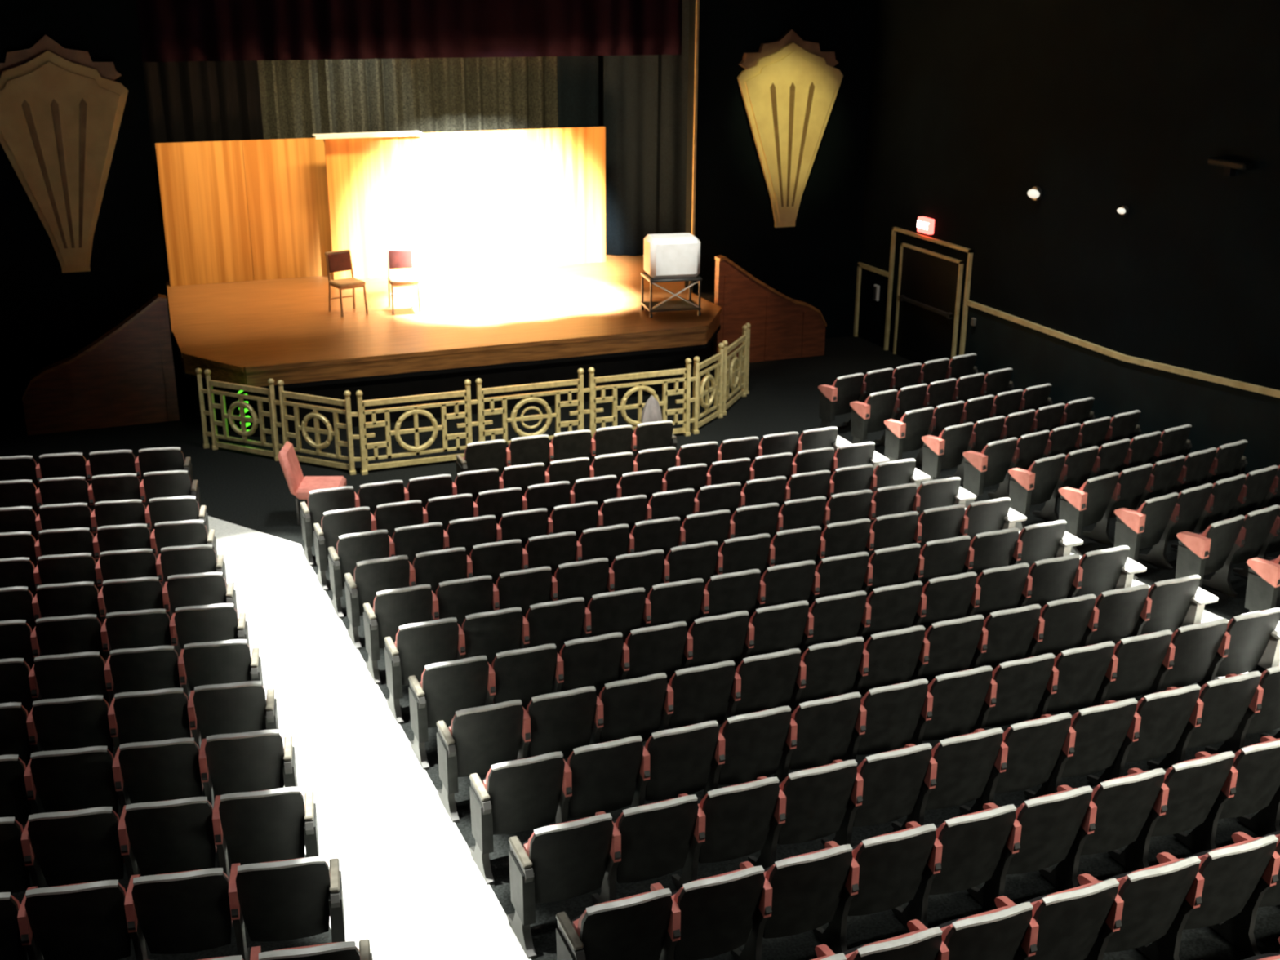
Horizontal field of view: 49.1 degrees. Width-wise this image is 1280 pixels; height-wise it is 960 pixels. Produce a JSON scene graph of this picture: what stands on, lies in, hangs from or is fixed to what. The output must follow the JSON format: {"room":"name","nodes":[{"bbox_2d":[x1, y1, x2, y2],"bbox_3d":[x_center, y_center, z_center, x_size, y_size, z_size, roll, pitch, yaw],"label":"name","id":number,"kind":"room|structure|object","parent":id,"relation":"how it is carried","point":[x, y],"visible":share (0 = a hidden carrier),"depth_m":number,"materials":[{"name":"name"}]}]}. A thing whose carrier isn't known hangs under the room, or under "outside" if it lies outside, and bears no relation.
{"room":"theater auditorium","nodes":[
{"label":"theater auditorium","id":0,"kind":"room"},
{"bbox_2d":[0,0,178,417],"bbox_3d":[-8.615,-4.471,19.368,3.550,7.900,0.350,-7,21,-21],"label":"wall","id":1,"kind":"structure","parent":0,"point":[48,314],"depth_m":19.84,"materials":[{"name":"paint"}]},
{"bbox_2d":[0,34,128,272],"bbox_3d":[-7.978,-4.461,19.326,1.934,3.199,0.205,-7,21,-21],"label":"wall sconce","id":2,"kind":"object","parent":1,"relation":"attached to","point":[61,110],"visible":1,"depth_m":19.18,"materials":[{"name":"gold paint"}]},
{"bbox_2d":[207,515,531,959],"bbox_3d":[-1.393,2.591,8.635,1.020,1.337,18.430,-7,21,-21],"label":"floor","id":3,"kind":"structure","parent":0,"point":[414,887],"depth_m":10.33,"materials":[{"name":"carpet"}]},
{"bbox_2d":[135,0,682,62],"bbox_3d":[-3.223,-7.437,21.155,8.393,2.051,0.139,-7,21,-21],"label":"valance","id":4,"kind":"object","parent":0,"point":[170,30],"visible":0.99,"depth_m":21.20,"materials":[{"name":"red fabric"}]},
{"bbox_2d":[166,253,684,327],"bbox_3d":[-3.667,-3.468,24.463,12.380,0.060,4.185,-7,21,-21],"label":"floor","id":5,"kind":"structure","parent":0,"point":[294,297],"depth_m":23.54,"materials":[{"name":"brown wood"}]},
{"bbox_2d":[142,60,263,280],"bbox_3d":[-7.902,-6.356,23.205,3.150,6.130,0.203,-7,21,-21],"label":"stage curtain","id":6,"kind":"object","parent":5,"relation":"on","point":[188,101],"visible":0.23,"depth_m":23.47,"materials":[{"name":"black fabric"}]},
{"bbox_2d":[154,137,333,286],"bbox_3d":[-6.694,-4.586,23.919,2.770,2.368,0.120,-7,21,-21],"label":"backdrop panel","id":7,"kind":"object","parent":5,"relation":"on","point":[206,202],"visible":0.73,"depth_m":23.84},
{"bbox_2d":[324,249,368,316],"bbox_3d":[-4.589,-3.078,21.887,0.453,0.930,0.523,-14,24,-34],"label":"chair","id":8,"kind":"object","parent":5,"relation":"on","point":[337,260],"depth_m":21.89,"materials":[{"name":"brown wood"}]},
{"bbox_2d":[386,247,421,313],"bbox_3d":[-3.737,-3.153,22.112,0.453,0.930,0.523,-5,20,-15],"label":"chair","id":9,"kind":"object","parent":5,"relation":"on","point":[397,258],"depth_m":22.16,"materials":[{"name":"wood"}]},
{"bbox_2d":[257,56,558,139],"bbox_3d":[-4.139,-6.953,24.947,5.709,6.130,0.321,-7,21,-21],"label":"stage curtain","id":10,"kind":"object","parent":5,"relation":"on","point":[300,99],"visible":0.33,"depth_m":24.96,"materials":[{"name":"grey fabric"}]},
{"bbox_2d":[323,126,605,279],"bbox_3d":[-2.984,-4.924,24.818,5.030,2.448,0.120,-7,21,-21],"label":"backdrop panel","id":11,"kind":"object","parent":5,"relation":"on","point":[495,199],"visible":0.95,"depth_m":24.74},
{"bbox_2d":[312,130,422,139],"bbox_3d":[-4.608,-5.840,23.720,1.800,0.055,0.300,-7,21,-21],"label":"shelf","id":12,"kind":"object","parent":11,"relation":"attached to","point":[407,133],"visible":1,"depth_m":23.64,"materials":[{"name":"wood"}]},
{"bbox_2d":[557,55,598,128],"bbox_3d":[-1.152,-7.274,25.900,0.800,6.130,0.101,-7,21,-21],"label":"stage curtain","id":13,"kind":"object","parent":5,"relation":"on","point":[577,76],"visible":0.31,"depth_m":25.92,"materials":[{"name":"fabric"}]},
{"bbox_2d":[603,0,689,255],"bbox_3d":[0.702,-7.130,25.535,2.784,6.130,0.140,2,20,6],"label":"stage curtain","id":14,"kind":"object","parent":5,"relation":"on","point":[646,96],"visible":0.48,"depth_m":25.92,"materials":[{"name":"fabric"}]},
{"bbox_2d":[598,55,603,126],"bbox_3d":[-4.475,-6.637,25.497,12.400,7.900,0.200,-7,21,-21],"label":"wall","id":15,"kind":"structure","parent":0,"point":[600,57],"depth_m":26.71,"materials":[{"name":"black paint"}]},
{"bbox_2d":[0,335,1279,959],"bbox_3d":[0.276,0.678,14.585,15.400,1.750,29.200,-7,21,-21],"label":"floor","id":16,"kind":"structure","parent":0,"point":[251,491],"depth_m":16.74,"materials":[{"name":"carpet"}]},
{"bbox_2d":[0,446,193,489],"bbox_3d":[-6.665,0.042,16.341,2.772,0.871,0.442,-4,20,-11],"label":"theater seats","id":17,"kind":"object","parent":16,"relation":"on","point":[160,459],"visible":0.62,"depth_m":16.16,"materials":[{"name":"metal"}]},
{"bbox_2d":[0,470,200,516],"bbox_3d":[-6.337,0.318,15.578,2.772,0.871,0.442,-4,20,-11],"label":"theater seats","id":18,"kind":"object","parent":16,"relation":"on","point":[120,486],"visible":0.63,"depth_m":15.40,"materials":[{"name":"metal"}]},
{"bbox_2d":[22,293,179,435],"bbox_3d":[-7.730,-1.744,19.913,2.020,1.810,1.040,-7,21,-21],"label":"wall","id":19,"kind":"structure","parent":16,"relation":"on","point":[126,376],"depth_m":19.59,"materials":[{"name":"brown wood"}]},
{"bbox_2d":[0,495,208,542],"bbox_3d":[-6.009,0.593,14.815,2.772,0.871,0.442,-4,20,-11],"label":"theater seats","id":20,"kind":"object","parent":16,"relation":"on","point":[124,512],"visible":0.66,"depth_m":14.63,"materials":[{"name":"metal"}]},
{"bbox_2d":[0,520,217,567],"bbox_3d":[-5.681,0.823,14.036,2.772,0.871,0.442,-4,20,-11],"label":"theater seats","id":21,"kind":"object","parent":16,"relation":"on","point":[188,532],"visible":0.58,"depth_m":13.85,"materials":[{"name":"metal"}]},
{"bbox_2d":[0,544,227,597],"bbox_3d":[-5.353,1.032,13.248,2.772,0.871,0.442,-4,20,-11],"label":"theater seats","id":22,"kind":"object","parent":16,"relation":"on","point":[197,558],"visible":0.63,"depth_m":13.07,"materials":[{"name":"metal"}]},
{"bbox_2d":[0,572,238,631],"bbox_3d":[-5.024,1.241,12.462,2.772,0.871,0.442,-4,20,-11],"label":"theater seats","id":23,"kind":"object","parent":16,"relation":"on","point":[51,600],"visible":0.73,"depth_m":12.30,"materials":[{"name":"metal"}]},
{"bbox_2d":[0,603,249,670],"bbox_3d":[-4.696,1.449,11.675,2.772,0.871,0.442,-4,20,-11],"label":"theater seats","id":24,"kind":"object","parent":16,"relation":"on","point":[69,634],"visible":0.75,"depth_m":11.52,"materials":[{"name":"metal"}]},
{"bbox_2d":[0,639,263,752],"bbox_3d":[-4.368,1.658,10.888,2.772,0.871,0.442,-4,20,-11],"label":"theater seats","id":25,"kind":"object","parent":16,"relation":"on","point":[228,661],"visible":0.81,"depth_m":10.74,"materials":[{"name":"metal"}]},
{"bbox_2d":[0,680,279,801],"bbox_3d":[-4.039,1.867,10.101,2.772,0.871,0.442,-4,20,-11],"label":"theater seats","id":26,"kind":"object","parent":16,"relation":"on","point":[162,714],"visible":0.86,"depth_m":9.97,"materials":[{"name":"metal"}]},
{"bbox_2d":[0,728,297,825],"bbox_3d":[-3.711,2.075,9.314,2.772,0.871,0.442,-4,20,-11],"label":"theater seats","id":27,"kind":"object","parent":16,"relation":"on","point":[173,769],"visible":0.94,"depth_m":9.20,"materials":[{"name":"metal"}]},
{"bbox_2d":[0,786,319,893],"bbox_3d":[-3.382,2.284,8.527,2.772,0.871,0.442,-4,20,-11],"label":"theater seats","id":28,"kind":"object","parent":16,"relation":"on","point":[89,845],"visible":0.96,"depth_m":8.43,"materials":[{"name":"metal"}]},
{"bbox_2d":[0,856,345,959],"bbox_3d":[-3.054,2.493,7.740,2.772,0.871,0.442,-4,20,-11],"label":"theater seats","id":29,"kind":"object","parent":16,"relation":"on","point":[192,911],"visible":1,"depth_m":7.65,"materials":[{"name":"metal"}]},
{"bbox_2d":[237,390,254,447],"bbox_3d":[-5.349,-0.835,18.842,0.162,0.853,0.200,10,22,26],"label":"light","id":30,"kind":"object","parent":16,"relation":"on","point":[239,391],"visible":0.34,"depth_m":18.85,"materials":[{"name":"metal"}]},
{"bbox_2d":[199,938,372,959],"bbox_3d":[-2.726,2.701,6.953,2.772,0.871,0.442,-4,20,-11],"label":"theater seats","id":31,"kind":"object","parent":16,"relation":"on","point":[346,950],"visible":1,"depth_m":6.87,"materials":[{"name":"metal"}]},
{"bbox_2d":[277,441,346,525],"bbox_3d":[-3.826,0.024,16.426,0.693,0.886,0.517,0,20,-2],"label":"padded chair","id":32,"kind":"object","parent":16,"relation":"on","point":[299,486],"visible":0.61,"depth_m":16.28,"materials":[{"name":"fabric"}]},
{"bbox_2d":[171,286,721,437],"bbox_3d":[-2.632,-1.873,21.500,8.410,1.050,2.757,-7,21,-21],"label":"stage platform","id":33,"kind":"object","parent":16,"relation":"on","point":[434,349],"visible":0.86,"depth_m":20.61,"materials":[{"name":"brown wood"}]},
{"bbox_2d":[640,232,702,318],"bbox_3d":[0.488,-3.211,21.920,0.840,1.219,0.644,-4,20,-13],"label":"cart","id":34,"kind":"object","parent":33,"relation":"on","point":[668,257],"visible":1,"depth_m":21.61,"materials":[{"name":"white metal"}]},
{"bbox_2d":[195,322,751,475],"bbox_3d":[-1.817,-1.161,19.430,8.089,1.113,1.918,-7,21,-21],"label":"railing","id":35,"kind":"object","parent":16,"relation":"on","point":[728,374],"visible":0.89,"depth_m":18.54,"materials":[{"name":"metal"}]},
{"bbox_2d":[455,420,676,477],"bbox_3d":[-0.881,-0.240,17.241,2.772,0.871,0.442,-7,21,-21],"label":"theater seats","id":36,"kind":"object","parent":16,"relation":"on","point":[494,454],"visible":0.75,"depth_m":16.98,"materials":[{"name":"metal"}]},
{"bbox_2d":[300,426,851,566],"bbox_3d":[-0.560,0.073,16.358,6.666,0.871,0.460,-7,21,-21],"label":"theater seats","id":37,"kind":"object","parent":16,"relation":"on","point":[320,501],"visible":0.53,"depth_m":15.92,"materials":[{"name":"metal"}]},
{"bbox_2d":[313,441,889,591],"bbox_3d":[-0.235,0.280,15.580,6.666,0.871,0.460,-7,21,-21],"label":"theater seats","id":38,"kind":"object","parent":16,"relation":"on","point":[389,517],"visible":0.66,"depth_m":15.14,"materials":[{"name":"metal"}]},
{"bbox_2d":[328,458,930,618],"bbox_3d":[0.089,0.486,14.802,6.666,0.871,0.460,-7,21,-21],"label":"theater seats","id":39,"kind":"object","parent":16,"relation":"on","point":[353,548],"visible":0.63,"depth_m":14.36,"materials":[{"name":"metal"}]},
{"bbox_2d":[640,395,662,423],"bbox_3d":[0.163,-0.796,18.997,0.304,0.748,0.187,-3,20,-8],"label":"plastic bag","id":40,"kind":"object","parent":16,"relation":"on","point":[651,412],"visible":0.52,"depth_m":18.88,"materials":[{"name":"white plastic"}]},
{"bbox_2d":[344,476,976,649],"bbox_3d":[0.414,0.692,14.024,6.666,0.871,0.460,-7,21,-21],"label":"theater seats","id":41,"kind":"object","parent":16,"relation":"on","point":[371,576],"visible":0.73,"depth_m":13.59,"materials":[{"name":"metal"}]},
{"bbox_2d":[363,497,1026,684],"bbox_3d":[0.739,0.899,13.246,6.666,0.871,0.460,-7,21,-21],"label":"theater seats","id":42,"kind":"object","parent":16,"relation":"on","point":[393,609],"visible":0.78,"depth_m":12.81,"materials":[{"name":"metal"}]},
{"bbox_2d":[384,520,1083,724],"bbox_3d":[1.063,1.105,12.468,6.666,0.871,0.460,-7,21,-21],"label":"theater seats","id":43,"kind":"object","parent":16,"relation":"on","point":[416,646],"visible":0.82,"depth_m":12.03,"materials":[{"name":"metal"}]},
{"bbox_2d":[408,546,1146,770],"bbox_3d":[1.388,1.311,11.690,6.666,0.871,0.460,-7,21,-21],"label":"theater seats","id":44,"kind":"object","parent":16,"relation":"on","point":[446,688],"visible":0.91,"depth_m":11.26,"materials":[{"name":"metal"}]},
{"bbox_2d":[436,574,1217,822],"bbox_3d":[1.713,1.518,10.912,6.666,0.871,0.460,-7,21,-21],"label":"theater seats","id":45,"kind":"object","parent":16,"relation":"on","point":[477,739],"visible":0.93,"depth_m":10.50,"materials":[{"name":"metal"}]},
{"bbox_2d":[469,608,1279,885],"bbox_3d":[2.037,1.724,10.134,6.666,0.871,0.460,-7,21,-21],"label":"theater seats","id":46,"kind":"object","parent":16,"relation":"on","point":[524,794],"visible":0.99,"depth_m":9.73,"materials":[{"name":"metal"}]},
{"bbox_2d":[506,665,1279,959],"bbox_3d":[2.362,1.930,9.356,6.666,0.871,0.460,-7,21,-21],"label":"theater seats","id":47,"kind":"object","parent":16,"relation":"on","point":[557,862],"visible":1,"depth_m":8.86,"materials":[{"name":"metal"}]},
{"bbox_2d":[813,353,977,429],"bbox_3d":[3.744,-1.294,20.273,2.781,0.871,0.442,-12,23,-30],"label":"theater seats","id":48,"kind":"object","parent":16,"relation":"on","point":[834,400],"visible":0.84,"depth_m":19.82,"materials":[{"name":"metal"}]},
{"bbox_2d":[555,735,1279,959],"bbox_3d":[2.687,2.136,8.578,6.666,0.871,0.460,-7,21,-21],"label":"theater seats","id":49,"kind":"object","parent":16,"relation":"on","point":[716,915],"visible":0.99,"depth_m":8.04,"materials":[{"name":"metal"}]},
{"bbox_2d":[849,368,1013,445],"bbox_3d":[4.072,-1.018,19.510,2.781,0.871,0.442,-12,23,-30],"label":"theater seats","id":50,"kind":"object","parent":16,"relation":"on","point":[869,415],"visible":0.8,"depth_m":19.09,"materials":[{"name":"metal"}]},
{"bbox_2d":[884,383,1053,466],"bbox_3d":[4.399,-0.743,18.747,2.781,0.871,0.442,-12,23,-30],"label":"theater seats","id":51,"kind":"object","parent":16,"relation":"on","point":[904,435],"visible":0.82,"depth_m":18.30,"materials":[{"name":"metal"}]},
{"bbox_2d":[920,396,1095,484],"bbox_3d":[4.728,-0.513,17.968,2.781,0.871,0.442,-12,23,-30],"label":"theater seats","id":52,"kind":"object","parent":16,"relation":"on","point":[944,451],"visible":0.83,"depth_m":17.53,"materials":[{"name":"metal"}]},
{"bbox_2d":[811,831,1279,959],"bbox_3d":[3.011,2.343,7.800,6.666,0.871,0.460,-7,21,-21],"label":"theater seats","id":53,"kind":"object","parent":16,"relation":"on","point":[1138,908],"visible":1,"depth_m":7.43,"materials":[{"name":"metal"}]},
{"bbox_2d":[962,409,1141,507],"bbox_3d":[5.056,-0.304,17.181,2.781,0.871,0.442,-12,23,-30],"label":"theater seats","id":54,"kind":"object","parent":16,"relation":"on","point":[990,467],"visible":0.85,"depth_m":16.77,"materials":[{"name":"metal"}]},
{"bbox_2d":[1008,424,1191,530],"bbox_3d":[5.385,-0.095,16.394,2.781,0.871,0.442,-12,23,-30],"label":"theater seats","id":55,"kind":"object","parent":16,"relation":"on","point":[1040,483],"visible":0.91,"depth_m":16.02,"materials":[{"name":"metal"}]},
{"bbox_2d":[1057,440,1247,555],"bbox_3d":[5.713,0.113,15.607,2.781,0.871,0.442,-12,23,-30],"label":"theater seats","id":56,"kind":"object","parent":16,"relation":"on","point":[1096,500],"visible":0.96,"depth_m":15.25,"materials":[{"name":"metal"}]},
{"bbox_2d":[1113,465,1279,580],"bbox_3d":[6.041,0.322,14.820,2.781,0.871,0.442,-12,23,-30],"label":"theater seats","id":57,"kind":"object","parent":16,"relation":"on","point":[1158,520],"visible":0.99,"depth_m":14.44,"materials":[{"name":"metal"}]},
{"bbox_2d":[1175,504,1279,596],"bbox_3d":[6.370,0.531,14.033,2.781,0.871,0.442,-12,23,-30],"label":"theater seats","id":58,"kind":"object","parent":16,"relation":"on","point":[1224,544],"visible":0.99,"depth_m":13.44,"materials":[{"name":"metal"}]},
{"bbox_2d":[1243,936,1279,959],"bbox_3d":[3.336,2.549,7.022,6.666,0.871,0.460,-7,21,-21],"label":"theater seats","id":59,"kind":"object","parent":16,"relation":"on","point":[1273,956],"visible":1,"depth_m":6.94,"materials":[{"name":"metal"}]},
{"bbox_2d":[1244,555,1279,612],"bbox_3d":[6.698,0.739,13.246,2.781,0.871,0.442,-12,23,-30],"label":"theater seats","id":60,"kind":"object","parent":16,"relation":"on","point":[1263,587],"visible":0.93,"depth_m":12.50,"materials":[{"name":"metal"}]},
{"bbox_2d":[693,254,826,364],"bbox_3d":[2.023,-3.013,23.646,2.020,1.810,1.040,-7,21,-21],"label":"wall","id":61,"kind":"structure","parent":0,"point":[783,326],"depth_m":23.24,"materials":[{"name":"brown wood"}]},
{"bbox_2d":[684,0,875,337],"bbox_3d":[2.431,-5.908,23.596,3.420,7.900,0.350,-7,21,-21],"label":"wall","id":62,"kind":"structure","parent":0,"point":[814,261],"depth_m":23.55,"materials":[{"name":"paint"}]},
{"bbox_2d":[691,0,699,235],"bbox_3d":[0.900,-6.157,22.630,0.045,4.600,0.029,-7,21,-21],"label":"trim","id":63,"kind":"structure","parent":62,"relation":"attached to","point":[697,4],"depth_m":22.71,"materials":[{"name":"gold metal"}]},
{"bbox_2d":[737,29,843,227],"bbox_3d":[2.461,-5.819,23.322,1.934,3.199,0.205,-7,21,-21],"label":"wall sconce","id":64,"kind":"object","parent":62,"relation":"attached to","point":[789,87],"visible":1,"depth_m":23.15,"materials":[{"name":"gold paint"}]},
{"bbox_2d":[857,0,1279,390],"bbox_3d":[8.402,-2.338,13.747,0.200,7.900,23.550,-7,21,-21],"label":"wall","id":65,"kind":"structure","parent":0,"point":[1102,107],"depth_m":18.85,"materials":[{"name":"paint"}]},
{"bbox_2d":[853,262,888,336],"bbox_3d":[4.054,-3.054,24.510,0.049,1.330,1.030,-7,21,-21],"label":"trim","id":66,"kind":"structure","parent":65,"relation":"attached to","point":[860,265],"depth_m":24.81,"materials":[{"name":"gold metal"}]},
{"bbox_2d":[872,284,879,301],"bbox_3d":[4.093,-3.248,24.314,0.069,0.270,0.140,-7,21,-21],"label":"wall telephone","id":67,"kind":"object","parent":65,"relation":"attached to","point":[876,287],"visible":1,"depth_m":24.27,"materials":[{"name":"plastic"}]},
{"bbox_2d":[916,216,934,234],"bbox_3d":[4.606,-4.104,22.607,0.114,0.240,0.342,-7,21,-21],"label":"exit sign","id":68,"kind":"object","parent":65,"relation":"attached to","point":[924,224],"visible":1,"depth_m":22.53,"materials":[{"name":"plastic"}]},
{"bbox_2d":[884,226,973,364],"bbox_3d":[4.657,-2.898,22.916,0.099,2.120,2.260,-7,21,-21],"label":"door","id":69,"kind":"structure","parent":65,"relation":"in","point":[929,290],"depth_m":22.89,"materials":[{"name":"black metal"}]},
{"bbox_2d":[970,317,976,326],"bbox_3d":[5.174,-2.451,21.740,0.054,0.120,0.080,-7,21,-21],"label":"light switch","id":70,"kind":"object","parent":65,"relation":"attached to","point":[973,322],"visible":1,"depth_m":21.71,"materials":[{"name":"grey plastic"}]},
{"bbox_2d":[1027,186,1041,200],"bbox_3d":[5.612,-4.079,19.976,0.130,0.194,0.229,-7,21,-21],"label":"wall light","id":71,"kind":"object","parent":65,"relation":"attached to","point":[1035,193],"visible":1,"depth_m":19.92,"materials":[{"name":"metal"}]},
{"bbox_2d":[964,306,1279,475],"bbox_3d":[8.879,0.389,13.125,0.015,2.592,19.970,-7,21,-21],"label":"wall","id":72,"kind":"structure","parent":65,"relation":"attached to","point":[1219,415],"depth_m":18.65,"materials":[{"name":"paint"}]},
{"bbox_2d":[1116,205,1128,215],"bbox_3d":[6.317,-3.526,18.357,0.106,0.119,0.140,-7,21,-21],"label":"wall light","id":73,"kind":"object","parent":65,"relation":"attached to","point":[1123,210],"visible":1,"depth_m":18.32,"materials":[{"name":"metal"}]},
{"bbox_2d":[966,300,1279,398],"bbox_3d":[8.863,-0.241,12.902,0.049,1.408,19.990,-7,21,-21],"label":"trim","id":74,"kind":"structure","parent":65,"relation":"attached to","point":[1239,384],"depth_m":18.57,"materials":[{"name":"gold metal"}]},
{"bbox_2d":[1207,157,1252,176],"bbox_3d":[6.963,-3.688,16.569,0.139,0.180,0.600,-7,21,-21],"label":"wall light","id":75,"kind":"object","parent":65,"relation":"attached to","point":[1230,166],"visible":1,"depth_m":16.53,"materials":[{"name":"paint"}]},
{"bbox_2d":[964,507,1279,678],"bbox_3d":[5.597,1.682,11.310,1.040,1.337,18.430,-7,21,-21],"label":"floor","id":76,"kind":"structure","parent":0,"point":[1207,616],"depth_m":13.12,"materials":[{"name":"carpet"}]}
]}

